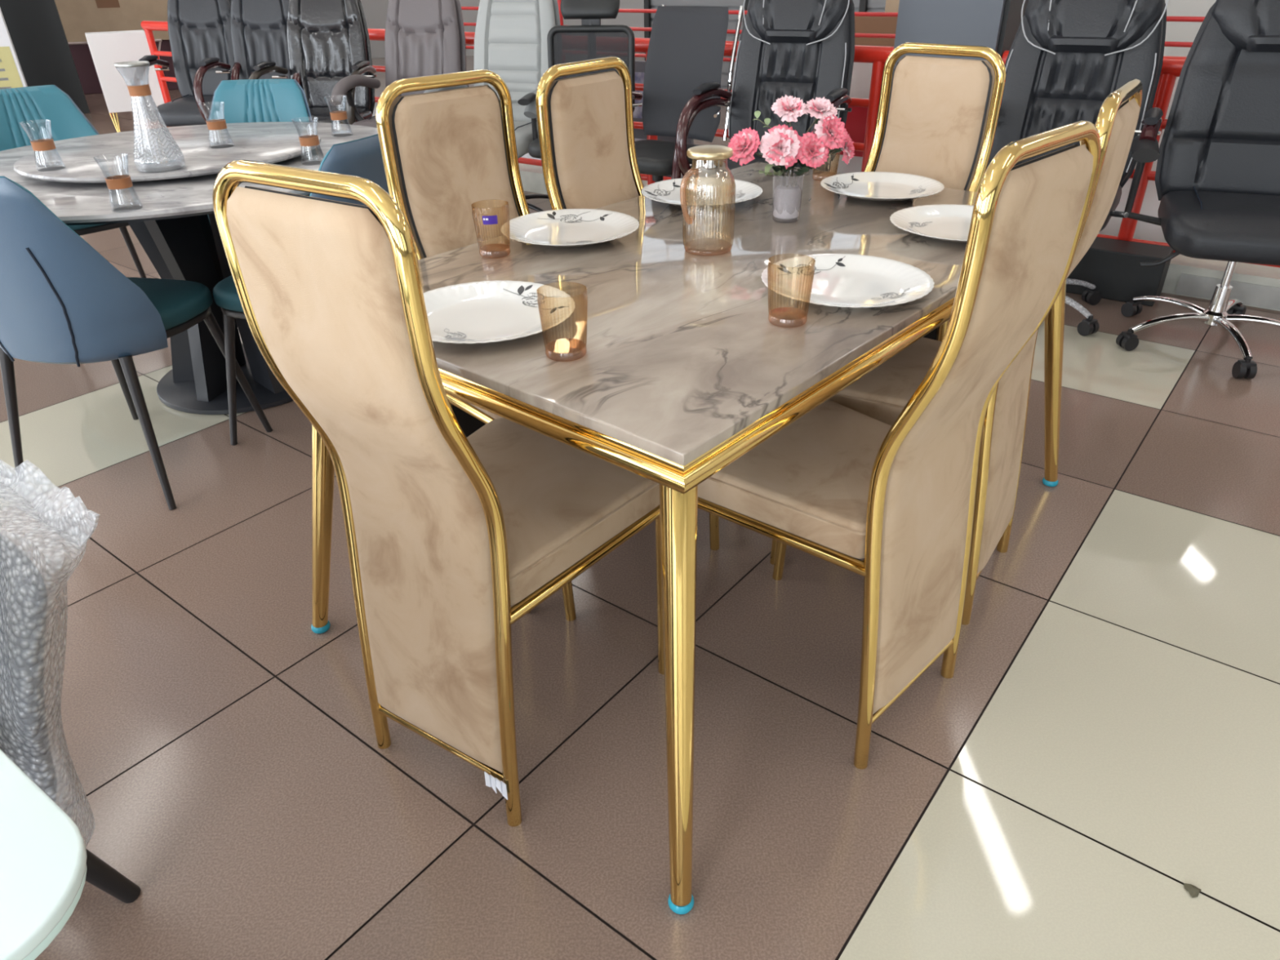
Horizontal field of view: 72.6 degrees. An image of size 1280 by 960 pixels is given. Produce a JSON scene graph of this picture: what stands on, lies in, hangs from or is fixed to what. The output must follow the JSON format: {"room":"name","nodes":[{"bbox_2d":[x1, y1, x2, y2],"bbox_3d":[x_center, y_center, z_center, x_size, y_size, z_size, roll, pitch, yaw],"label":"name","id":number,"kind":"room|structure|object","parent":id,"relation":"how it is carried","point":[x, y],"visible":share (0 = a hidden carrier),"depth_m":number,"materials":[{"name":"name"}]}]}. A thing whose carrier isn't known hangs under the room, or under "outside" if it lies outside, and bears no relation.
{"room":"store","nodes":[
{"label":"store","id":0,"kind":"room"},
{"bbox_2d":[360,0,644,57],"bbox_3d":[-0.932,-8.254,13.114,14.900,3.300,0.150,-1,31,0],"label":"wall","id":1,"kind":"structure","parent":0,"point":[375,11],"depth_m":13.63,"materials":[{"name":"grey paint"}]},
{"bbox_2d":[0,52,1279,959],"bbox_3d":[-0.041,-1.834,5.646,20.000,0.105,20.577,-1,31,0],"label":"floor","id":2,"kind":"structure","parent":0,"point":[1102,741],"depth_m":1.67,"materials":[{"name":"brown tile"}]},
{"bbox_2d":[0,8,27,88],"bbox_3d":[-5.990,-4.015,7.563,0.850,1.900,0.033,-6,31,-7],"label":"poster board","id":3,"kind":"object","parent":2,"relation":"on","point":[11,75],"visible":0.5,"depth_m":7.79,"materials":[{"name":"white paper"}]},
{"bbox_2d":[0,749,86,959],"bbox_3d":[-1.153,0.566,0.830,1.400,0.750,0.850,19,36,30],"label":"glass table","id":4,"kind":"object","parent":2,"relation":"on","point":[43,851],"visible":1,"depth_m":0.59,"materials":[{"name":"white"}]},
{"bbox_2d":[0,0,89,113],"bbox_3d":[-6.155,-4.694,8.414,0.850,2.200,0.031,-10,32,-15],"label":"square column","id":5,"kind":"structure","parent":2,"relation":"on","point":[35,28],"depth_m":8.69,"materials":[{"name":"black paint"}]},
{"bbox_2d":[0,460,141,903],"bbox_3d":[-1.113,0.373,1.200,0.706,0.710,0.659,19,36,30],"label":"chair","id":6,"kind":"object","parent":2,"relation":"on","point":[24,606],"visible":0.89,"depth_m":1.15,"materials":[{"name":"grey"}]},
{"bbox_2d":[0,84,146,277],"bbox_3d":[-2.246,-1.061,3.471,0.547,0.883,0.523,24,39,35],"label":"chair","id":7,"kind":"object","parent":2,"relation":"on","point":[34,108],"visible":0.29,"depth_m":3.44,"materials":[{"name":"blue leather"}]},
{"bbox_2d":[54,0,168,42],"bbox_3d":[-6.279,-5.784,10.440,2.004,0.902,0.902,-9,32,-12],"label":"wall","id":8,"kind":"structure","parent":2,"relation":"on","point":[77,17],"depth_m":10.16,"materials":[{"name":"paint"}]},
{"bbox_2d":[67,39,161,50],"bbox_3d":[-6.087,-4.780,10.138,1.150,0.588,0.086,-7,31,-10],"label":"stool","id":9,"kind":"object","parent":2,"relation":"on","point":[156,40],"visible":0.14,"depth_m":9.92,"materials":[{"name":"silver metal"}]},
{"bbox_2d":[68,40,178,93],"bbox_3d":[-6.265,-5.161,10.812,1.900,0.549,0.800,-9,32,-12],"label":"plinth","id":10,"kind":"object","parent":2,"relation":"on","point":[81,53],"visible":0.02,"depth_m":10.44,"materials":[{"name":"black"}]},
{"bbox_2d":[84,30,164,132],"bbox_3d":[-4.557,-3.545,7.787,0.460,0.810,0.300,-17,34,-24],"label":"chair","id":11,"kind":"object","parent":2,"relation":"on","point":[106,48],"visible":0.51,"depth_m":7.59,"materials":[{"name":"white paint"}]},
{"bbox_2d":[0,176,272,510],"bbox_3d":[-1.481,-0.423,2.373,0.523,0.883,0.547,5,31,11],"label":"chair","id":12,"kind":"object","parent":2,"relation":"on","point":[62,302],"visible":0.99,"depth_m":2.16,"materials":[{"name":"teal fabric"}]},
{"bbox_2d":[133,0,240,126],"bbox_3d":[-2.962,-2.671,5.912,0.684,1.167,0.761,-2,31,-2],"label":"office chair","id":13,"kind":"object","parent":2,"relation":"on","point":[198,30],"visible":0.53,"depth_m":5.91,"materials":[{"name":"grey leather"}]},
{"bbox_2d":[0,121,377,414],"bbox_3d":[-1.435,-0.679,2.918,1.440,0.760,1.440,-1,31,0],"label":"round table","id":14,"kind":"object","parent":2,"relation":"on","point":[169,219],"visible":0.38,"depth_m":2.81,"materials":[{"name":"grey stone"}]},
{"bbox_2d":[93,157,139,210],"bbox_3d":[-1.267,-0.723,2.122,0.074,0.124,0.074,-1,31,0],"label":"glass","id":15,"kind":"object","parent":14,"relation":"on","point":[120,181],"visible":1,"depth_m":2.11,"materials":[{"name":"glass"}]},
{"bbox_2d":[13,124,320,182],"bbox_3d":[-1.443,-1.020,2.715,0.864,0.032,0.864,-1,31,0],"label":"lazy susan","id":16,"kind":"object","parent":14,"relation":"on","point":[155,149],"visible":0.85,"depth_m":2.62,"materials":[{"name":"grey stone"}]},
{"bbox_2d":[20,124,61,168],"bbox_3d":[-1.651,-0.926,2.413,0.074,0.124,0.074,17,35,28],"label":"glass","id":17,"kind":"object","parent":16,"relation":"on","point":[42,144],"visible":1,"depth_m":2.40,"materials":[{"name":"brown leather"}]},
{"bbox_2d":[114,61,185,173],"bbox_3d":[-1.326,-0.977,2.346,0.125,0.269,0.125,-10,32,-14],"label":"carafe","id":18,"kind":"object","parent":16,"relation":"on","point":[140,89],"visible":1,"depth_m":2.29,"materials":[{"name":"clear glass"}]},
{"bbox_2d":[200,108,231,145],"bbox_3d":[-1.295,-1.086,2.669,0.074,0.124,0.074,-14,33,-21],"label":"glass","id":19,"kind":"object","parent":16,"relation":"on","point":[214,124],"visible":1,"depth_m":2.65,"materials":[{"name":"brown leather"}]},
{"bbox_2d":[294,119,324,155],"bbox_3d":[-0.977,-1.002,2.578,0.074,0.124,0.074,23,38,34],"label":"glass","id":20,"kind":"object","parent":14,"relation":"on","point":[308,140],"visible":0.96,"depth_m":2.56,"materials":[{"name":"brown leather"}]},
{"bbox_2d":[324,95,347,120],"bbox_3d":[-1.036,-1.252,3.000,0.074,0.124,0.074,3,31,7],"label":"glass","id":21,"kind":"object","parent":14,"relation":"on","point":[335,115],"visible":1,"depth_m":2.98,"materials":[{"name":"brown leather"}]},
{"bbox_2d":[193,0,301,122],"bbox_3d":[-2.437,-2.529,5.655,0.684,1.167,0.761,0,31,2],"label":"office chair","id":22,"kind":"object","parent":2,"relation":"on","point":[258,27],"visible":0.34,"depth_m":5.66,"materials":[{"name":"grey leather"}]},
{"bbox_2d":[207,79,312,221],"bbox_3d":[-1.524,-1.097,3.505,0.523,0.883,0.547,0,31,2],"label":"chair","id":23,"kind":"object","parent":2,"relation":"on","point":[245,100],"visible":0.24,"depth_m":3.49,"materials":[{"name":"teal fabric"}]},
{"bbox_2d":[213,133,389,445],"bbox_3d":[-0.935,-0.568,2.595,0.547,0.883,0.523,9,32,17],"label":"chair","id":24,"kind":"object","parent":2,"relation":"on","point":[362,157],"visible":0.14,"depth_m":2.34,"materials":[{"name":"blue leather"}]},
{"bbox_2d":[248,0,377,124],"bbox_3d":[-1.949,-2.334,5.311,0.684,1.167,0.761,3,31,7],"label":"office chair","id":25,"kind":"object","parent":2,"relation":"on","point":[328,41],"visible":0.69,"depth_m":5.33,"materials":[{"name":"black leather"}]},
{"bbox_2d":[329,0,468,128],"bbox_3d":[-1.337,-2.178,5.026,0.714,1.167,0.761,10,33,19],"label":"office chair","id":26,"kind":"object","parent":2,"relation":"on","point":[423,37],"visible":0.41,"depth_m":5.01,"materials":[{"name":"grey leather"}]},
{"bbox_2d":[212,160,664,826],"bbox_3d":[-0.251,-0.003,1.441,0.415,1.068,0.522,18,36,28],"label":"dining chair","id":27,"kind":"object","parent":2,"relation":"on","point":[446,531],"visible":0.99,"depth_m":1.28,"materials":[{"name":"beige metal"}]},
{"bbox_2d":[375,69,576,621],"bbox_3d":[-0.222,-0.304,1.944,0.522,1.068,0.415,25,39,36],"label":"dining chair","id":28,"kind":"object","parent":2,"relation":"on","point":[443,153],"visible":0.33,"depth_m":1.87,"materials":[{"name":"beige fabric"}]},
{"bbox_2d":[394,85,518,257],"bbox_3d":[-0.363,-0.568,1.935,0.105,0.536,0.273,25,39,36],"label":"cushion","id":29,"kind":"object","parent":28,"relation":"on","point":[453,152],"depth_m":1.88,"materials":[{"name":"beige fabric"}]},
{"bbox_2d":[423,0,560,212],"bbox_3d":[-0.754,-2.006,4.717,0.714,1.167,0.761,10,33,19],"label":"office chair","id":30,"kind":"object","parent":2,"relation":"on","point":[510,37],"visible":0.44,"depth_m":4.72,"materials":[{"name":"grey leather"}]},
{"bbox_2d":[517,0,635,158],"bbox_3d":[-0.298,-1.843,4.445,0.589,1.150,0.633,5,31,10],"label":"office chair","id":31,"kind":"object","parent":2,"relation":"on","point":[590,40],"visible":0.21,"depth_m":4.47,"materials":[{"name":"black"}]},
{"bbox_2d":[535,56,719,550],"bbox_3d":[0.081,-0.438,2.158,0.522,1.068,0.415,19,36,30],"label":"dining chair","id":32,"kind":"object","parent":2,"relation":"on","point":[585,122],"visible":0.41,"depth_m":2.05,"materials":[{"name":"beige fabric"}]},
{"bbox_2d":[551,71,639,208],"bbox_3d":[-0.075,-0.692,2.132,0.105,0.536,0.273,19,36,30],"label":"backrest","id":33,"kind":"object","parent":32,"relation":"on","point":[593,162],"depth_m":2.07,"materials":[{"name":"beige fabric"}]},
{"bbox_2d":[644,13,655,38],"label":"metal shutter","id":34,"kind":"object","parent":2,"relation":"on","point":[648,17],"depth_m":9.19,"materials":[{"name":"grey metal"}]},
{"bbox_2d":[632,60,693,177],"bbox_3d":[0.032,-2.197,5.426,0.700,0.740,0.033,20,37,31],"label":"display board","id":35,"kind":"object","parent":2,"relation":"on","point":[639,135],"visible":0.04,"depth_m":5.36,"materials":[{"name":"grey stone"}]},
{"bbox_2d":[632,71,644,118],"bbox_3d":[0.060,-2.330,5.297,0.500,0.260,0.002,20,37,31],"label":"picture","id":36,"kind":"object","parent":35,"relation":"attached to","point":[639,76],"depth_m":5.34},
{"bbox_2d":[631,4,743,182],"bbox_3d":[0.106,-1.667,4.210,0.604,1.072,0.676,21,37,32],"label":"office chair","id":37,"kind":"object","parent":2,"relation":"on","point":[686,46],"visible":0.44,"depth_m":4.19,"materials":[{"name":"black leather"}]},
{"bbox_2d":[311,161,1066,914],"bbox_3d":[0.204,-0.153,1.980,1.062,0.755,1.673,23,39,35],"label":"dining table","id":38,"kind":"object","parent":2,"relation":"on","point":[686,368],"visible":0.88,"depth_m":1.37,"materials":[{"name":"grey stone"}]},
{"bbox_2d":[471,200,510,253],"bbox_3d":[-0.295,-0.502,1.747,0.074,0.101,0.076,-14,33,-21],"label":"tumbler","id":39,"kind":"object","parent":38,"relation":"on","point":[486,220],"visible":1,"depth_m":1.70,"materials":[{"name":"orange glass"}]},
{"bbox_2d":[423,280,574,343],"bbox_3d":[-0.255,-0.271,1.436,0.296,0.023,0.296,26,40,38],"label":"dinner plate","id":40,"kind":"object","parent":38,"relation":"on","point":[483,311],"visible":0.91,"depth_m":1.46,"materials":[{"name":"white ceramic"}]},
{"bbox_2d":[536,283,587,355],"bbox_3d":[-0.112,-0.233,1.290,0.074,0.101,0.074,-1,31,0],"label":"tumbler","id":41,"kind":"object","parent":38,"relation":"on","point":[548,283],"visible":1,"depth_m":1.28,"materials":[{"name":"orange glass"}]},
{"bbox_2d":[500,208,639,247],"bbox_3d":[-0.149,-0.537,1.877,0.296,0.023,0.296,-7,31,-9],"label":"dinner plate","id":42,"kind":"object","parent":38,"relation":"on","point":[561,228],"visible":1,"depth_m":1.91,"materials":[{"name":"white ceramic"}]},
{"bbox_2d":[640,177,762,207],"bbox_3d":[0.151,-0.699,2.138,0.296,0.023,0.296,-7,31,-9],"label":"dinner plate","id":43,"kind":"object","parent":38,"relation":"on","point":[699,192],"visible":0.98,"depth_m":2.17,"materials":[{"name":"white ceramic"}]},
{"bbox_2d":[680,145,735,249],"bbox_3d":[0.133,-0.553,1.725,0.112,0.196,0.104,-1,31,0],"label":"jar","id":44,"kind":"object","parent":38,"relation":"on","point":[700,152],"visible":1,"depth_m":1.66,"materials":[{"name":"orange glass"}]},
{"bbox_2d":[772,177,804,220],"bbox_3d":[0.327,-0.629,1.937,0.068,0.101,0.068,-1,31,0],"label":"flower vase","id":45,"kind":"object","parent":38,"relation":"on","point":[787,200],"visible":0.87,"depth_m":1.92,"materials":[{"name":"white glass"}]},
{"bbox_2d":[728,127,785,181],"bbox_3d":[0.256,-0.692,1.879,0.138,0.126,0.069,-1,31,0],"label":"carnation","id":46,"kind":"object","parent":45,"relation":"in","point":[744,144],"visible":0.94,"depth_m":1.86,"materials":[{"name":"pink plant"}]},
{"bbox_2d":[759,164,783,184],"bbox_3d":[0.288,-0.664,1.899,0.034,0.054,0.085,24,39,35],"label":"leaf spray","id":47,"kind":"object","parent":45,"relation":"on","point":[768,166],"visible":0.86,"depth_m":1.88,"materials":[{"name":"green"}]},
{"bbox_2d":[757,151,787,187],"bbox_3d":[0.291,-0.672,1.892,0.079,0.074,0.041,-1,31,0],"label":"leaf spray","id":48,"kind":"object","parent":45,"relation":"in","point":[759,153],"visible":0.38,"depth_m":1.89,"materials":[{"name":"green plant"}]},
{"bbox_2d":[753,111,794,179],"bbox_3d":[0.293,-0.722,1.900,0.099,0.151,0.024,3,31,6],"label":"leaf spray","id":49,"kind":"object","parent":45,"relation":"on","point":[757,113],"visible":0.43,"depth_m":1.88,"materials":[{"name":"green plant"}]},
{"bbox_2d":[758,124,801,185],"bbox_3d":[0.290,-0.692,1.870,0.084,0.133,0.102,-16,34,-24],"label":"carnation","id":50,"kind":"object","parent":45,"relation":"in","point":[781,147],"visible":0.98,"depth_m":1.83,"materials":[{"name":"pink plant"}]},
{"bbox_2d":[771,94,807,185],"bbox_3d":[0.319,-0.731,1.884,0.080,0.184,0.072,-1,31,0],"label":"carnation","id":51,"kind":"object","parent":45,"relation":"in","point":[790,108],"visible":0.96,"depth_m":1.84,"materials":[{"name":"pink plant"}]},
{"bbox_2d":[781,159,799,186],"bbox_3d":[0.323,-0.668,1.887,0.059,0.071,0.058,-27,39,-36],"label":"leaf spray","id":52,"kind":"object","parent":45,"relation":"on","point":[788,168],"visible":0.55,"depth_m":1.89,"materials":[{"name":"green plant"}]},
{"bbox_2d":[792,162,808,186],"bbox_3d":[0.371,-0.668,1.893,0.075,0.063,0.030,-1,31,0],"label":"leaf spray","id":53,"kind":"object","parent":45,"relation":"on","point":[802,165],"visible":0.39,"depth_m":1.89,"materials":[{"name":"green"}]},
{"bbox_2d":[790,165,811,186],"bbox_3d":[0.352,-0.658,1.889,0.051,0.050,0.054,-16,34,-23],"label":"leaf spray","id":54,"kind":"object","parent":45,"relation":"in","point":[802,171],"visible":0.88,"depth_m":1.88,"materials":[{"name":"green plant"}]},
{"bbox_2d":[772,131,829,186],"bbox_3d":[0.342,-0.689,1.879,0.123,0.117,0.070,22,38,33],"label":"carnation","id":55,"kind":"object","parent":45,"relation":"in","point":[814,153],"visible":0.98,"depth_m":1.84,"materials":[{"name":"pink plant"}]},
{"bbox_2d":[789,96,837,184],"bbox_3d":[0.370,-0.734,1.895,0.106,0.177,0.073,-1,31,0],"label":"carnation","id":56,"kind":"object","parent":45,"relation":"in","point":[818,108],"visible":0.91,"depth_m":1.85,"materials":[{"name":"pink plant"}]},
{"bbox_2d":[786,114,848,186],"bbox_3d":[0.380,-0.709,1.879,0.131,0.150,0.068,3,31,7],"label":"carnation","id":57,"kind":"object","parent":45,"relation":"in","point":[833,133],"visible":0.93,"depth_m":1.84,"materials":[{"name":"pink plant"}]},
{"bbox_2d":[791,133,854,186],"bbox_3d":[0.399,-0.700,1.897,0.138,0.114,0.070,-1,31,0],"label":"carnation","id":58,"kind":"object","parent":45,"relation":"in","point":[848,148],"visible":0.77,"depth_m":1.88,"materials":[{"name":"pink plant"}]},
{"bbox_2d":[767,254,815,319],"bbox_3d":[0.238,-0.301,1.391,0.074,0.101,0.074,17,35,28],"label":"tumbler","id":59,"kind":"object","parent":38,"relation":"on","point":[775,255],"visible":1,"depth_m":1.38,"materials":[{"name":"orange glass"}]},
{"bbox_2d":[760,253,933,307],"bbox_3d":[0.362,-0.345,1.537,0.296,0.023,0.296,8,32,16],"label":"dinner plate","id":60,"kind":"object","parent":38,"relation":"on","point":[839,280],"visible":1,"depth_m":1.56,"materials":[{"name":"white ceramic"}]},
{"bbox_2d":[871,288,909,299],"bbox_3d":[0.432,-0.317,1.492,0.083,0.005,0.033,-9,32,-12],"label":"flower","id":61,"kind":"object","parent":60,"relation":"on","point":[894,294],"depth_m":1.50,"materials":[{"name":"grey ceramic"}]},
{"bbox_2d":[820,171,944,201],"bbox_3d":[0.596,-0.720,2.157,0.296,0.023,0.296,-11,32,-16],"label":"dinner plate","id":62,"kind":"object","parent":38,"relation":"on","point":[882,186],"visible":1,"depth_m":2.19,"materials":[{"name":"white ceramic"}]},
{"bbox_2d":[910,185,925,194],"bbox_3d":[0.683,-0.713,2.146,0.083,0.005,0.033,-27,39,-36],"label":"flower","id":63,"kind":"object","parent":62,"relation":"on","point":[917,189],"depth_m":2.15,"materials":[{"name":"grey paint"}]},
{"bbox_2d":[889,204,973,242],"bbox_3d":[0.680,-0.537,1.846,0.296,0.023,0.296,-11,32,-15],"label":"dinner plate","id":64,"kind":"object","parent":38,"relation":"on","point":[943,222],"visible":0.53,"depth_m":1.90,"materials":[{"name":"white ceramic"}]},
{"bbox_2d":[908,221,931,227],"bbox_3d":[0.601,-0.553,1.880,0.083,0.005,0.033,-15,34,-22],"label":"flower","id":65,"kind":"object","parent":64,"relation":"on","point":[911,224],"depth_m":1.88,"materials":[{"name":"grey paint"}]},
{"bbox_2d":[644,0,749,10],"label":"metal shutter","id":66,"kind":"object","parent":2,"relation":"on","point":[733,5],"depth_m":8.80,"materials":[{"name":"grey metal"}]},
{"bbox_2d":[720,56,735,89],"label":"metal shutter","id":67,"kind":"object","parent":2,"relation":"on","point":[726,64],"depth_m":8.95,"materials":[{"name":"grey metal"}]},
{"bbox_2d":[725,33,735,40],"label":"metal shutter","id":68,"kind":"object","parent":2,"relation":"on","point":[730,37],"depth_m":8.77,"materials":[{"name":"grey metal"}]},
{"bbox_2d":[727,13,746,30],"label":"metal shutter","id":69,"kind":"object","parent":2,"relation":"on","point":[732,22],"depth_m":8.67,"materials":[{"name":"grey metal"}]},
{"bbox_2d":[675,0,854,177],"bbox_3d":[0.579,-1.559,3.917,0.684,1.168,0.761,15,35,25],"label":"office chair","id":70,"kind":"object","parent":2,"relation":"on","point":[804,50],"visible":0.69,"depth_m":3.88,"materials":[{"name":"grey leather"}]},
{"bbox_2d":[461,0,1204,129],"bbox_3d":[1.929,-2.045,4.603,9.100,1.250,0.034,20,37,31],"label":"handrail","id":71,"kind":"object","parent":2,"relation":"on","point":[1177,19],"visible":0.02,"depth_m":4.87,"materials":[{"name":"red metal"}]},
{"bbox_2d":[829,62,884,173],"bbox_3d":[1.189,-1.811,4.678,0.620,0.800,0.033,20,37,31],"label":"display board","id":72,"kind":"object","parent":2,"relation":"on","point":[856,119],"visible":0.04,"depth_m":4.62,"materials":[{"name":"white paint"}]},
{"bbox_2d":[835,106,884,156],"bbox_3d":[1.179,-1.856,4.637,0.600,0.260,0.004,20,37,31],"label":"print","id":73,"kind":"object","parent":72,"relation":"attached to","point":[856,119],"depth_m":4.64},
{"bbox_2d":[853,0,885,12],"label":"metal shutter","id":74,"kind":"object","parent":2,"relation":"on","point":[869,6],"depth_m":7.86,"materials":[{"name":"grey metal"}]},
{"bbox_2d":[854,16,897,46],"bbox_3d":[2.513,-3.127,6.775,1.600,0.860,0.700,20,37,31],"label":"base cabinet","id":75,"kind":"object","parent":2,"relation":"on","point":[863,24],"visible":0.02,"depth_m":6.68,"materials":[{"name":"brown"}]},
{"bbox_2d":[884,0,899,12],"bbox_3d":[2.299,-3.698,6.605,0.700,0.300,0.500,20,37,31],"label":"storage box","id":76,"kind":"object","parent":75,"relation":"on","point":[891,6],"visible":0.02,"depth_m":6.63,"materials":[{"name":"cardboard"}]},
{"bbox_2d":[518,163,1279,311],"bbox_3d":[0.480,-1.580,4.976,11.660,0.124,0.320,20,37,31],"label":"trim","id":77,"kind":"structure","parent":2,"relation":"on","point":[532,179],"depth_m":3.65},
{"bbox_2d":[140,20,1279,267],"bbox_3d":[0.488,-1.891,4.618,11.560,0.776,0.071,20,37,31],"label":"metal shelf","id":78,"kind":"object","parent":77,"relation":"on","point":[1171,68],"visible":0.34,"depth_m":4.08,"materials":[{"name":"red metal"}]},
{"bbox_2d":[697,120,1101,768],"bbox_3d":[0.363,-0.071,1.532,0.522,1.068,0.415,26,40,38],"label":"dining chair","id":79,"kind":"object","parent":2,"relation":"on","point":[839,485],"visible":0.99,"depth_m":1.41,"materials":[{"name":"beige"}]},
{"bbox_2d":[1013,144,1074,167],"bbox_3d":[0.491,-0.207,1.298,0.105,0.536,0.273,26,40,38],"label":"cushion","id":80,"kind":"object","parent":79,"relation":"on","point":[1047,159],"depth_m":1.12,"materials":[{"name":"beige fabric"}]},
{"bbox_2d":[864,42,1006,341],"bbox_3d":[0.600,-0.550,2.327,0.522,1.068,0.415,-26,39,-35],"label":"dining chair","id":81,"kind":"object","parent":2,"relation":"on","point":[941,115],"visible":0.24,"depth_m":2.24,"materials":[{"name":"beige"}]},
{"bbox_2d":[875,56,989,190],"bbox_3d":[0.733,-0.818,2.313,0.105,0.536,0.273,-26,39,-35],"label":"cushion","id":82,"kind":"object","parent":81,"relation":"on","point":[935,111],"depth_m":2.25,"materials":[{"name":"beige fabric"}]},
{"bbox_2d":[769,79,1142,625],"bbox_3d":[0.627,-0.271,1.857,0.522,1.068,0.415,18,36,29],"label":"dining chair","id":83,"kind":"object","parent":2,"relation":"on","point":[882,393],"visible":0.52,"depth_m":1.78,"materials":[{"name":"beige fabric"}]},
{"bbox_2d":[884,0,1028,168],"bbox_3d":[1.411,-2.585,3.527,0.465,3.299,0.333,20,37,31],"label":"square column","id":84,"kind":"structure","parent":2,"relation":"on","point":[994,24],"depth_m":3.73,"materials":[{"name":"grey"}]},
{"bbox_2d":[986,0,1168,336],"bbox_3d":[1.553,-1.219,3.311,0.692,1.168,0.762,16,35,27],"label":"office chair","id":85,"kind":"object","parent":2,"relation":"on","point":[1064,58],"visible":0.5,"depth_m":3.29,"materials":[{"name":"grey leather"}]},
{"bbox_2d":[1066,236,1173,306],"bbox_3d":[1.910,-0.927,3.755,0.620,0.200,0.200,20,37,31],"label":"box","id":86,"kind":"object","parent":2,"relation":"on","point":[1112,265],"visible":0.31,"depth_m":3.61,"materials":[{"name":"black"}]},
{"bbox_2d":[1098,76,1179,243],"bbox_3d":[2.276,-1.445,4.024,0.600,0.800,0.031,20,37,31],"label":"display board","id":87,"kind":"object","parent":2,"relation":"on","point":[1150,205],"visible":0.02,"depth_m":4.07,"materials":[{"name":"white paint"}]},
{"bbox_2d":[1183,883,1201,897],"bbox_3d":[0.863,0.638,1.359,0.025,0.007,0.025,-1,31,0],"label":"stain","id":88,"kind":"object","parent":2,"relation":"on","point":[1193,891],"visible":1,"depth_m":1.36,"materials":[{"name":"grey"}]},
{"bbox_2d":[1115,0,1279,378],"bbox_3d":[2.111,-1.030,2.975,0.836,1.168,0.759,12,33,20],"label":"office chair","id":89,"kind":"object","parent":2,"relation":"on","point":[1217,175],"visible":1,"depth_m":3.04,"materials":[{"name":"grey leather"}]},
{"bbox_2d":[1175,273,1279,310],"bbox_3d":[3.281,-0.469,3.035,2.500,0.085,0.008,20,37,31],"label":"baseboard","id":90,"kind":"structure","parent":2,"relation":"on","point":[1255,295],"depth_m":3.56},
{"bbox_2d":[634,137,683,177],"bbox_3d":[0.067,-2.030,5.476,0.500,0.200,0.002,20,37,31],"label":"seat","id":91,"kind":"object","parent":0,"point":[673,140],"depth_m":5.38,"materials":[{"name":"black leather"}]},
{"bbox_2d":[1163,0,1216,56],"bbox_3d":[6.624,-3.501,4.869,0.150,3.300,19.200,-1,31,0],"label":"wall","id":92,"kind":"structure","parent":0,"point":[1175,31],"depth_m":10.45,"materials":[{"name":"white paint"}]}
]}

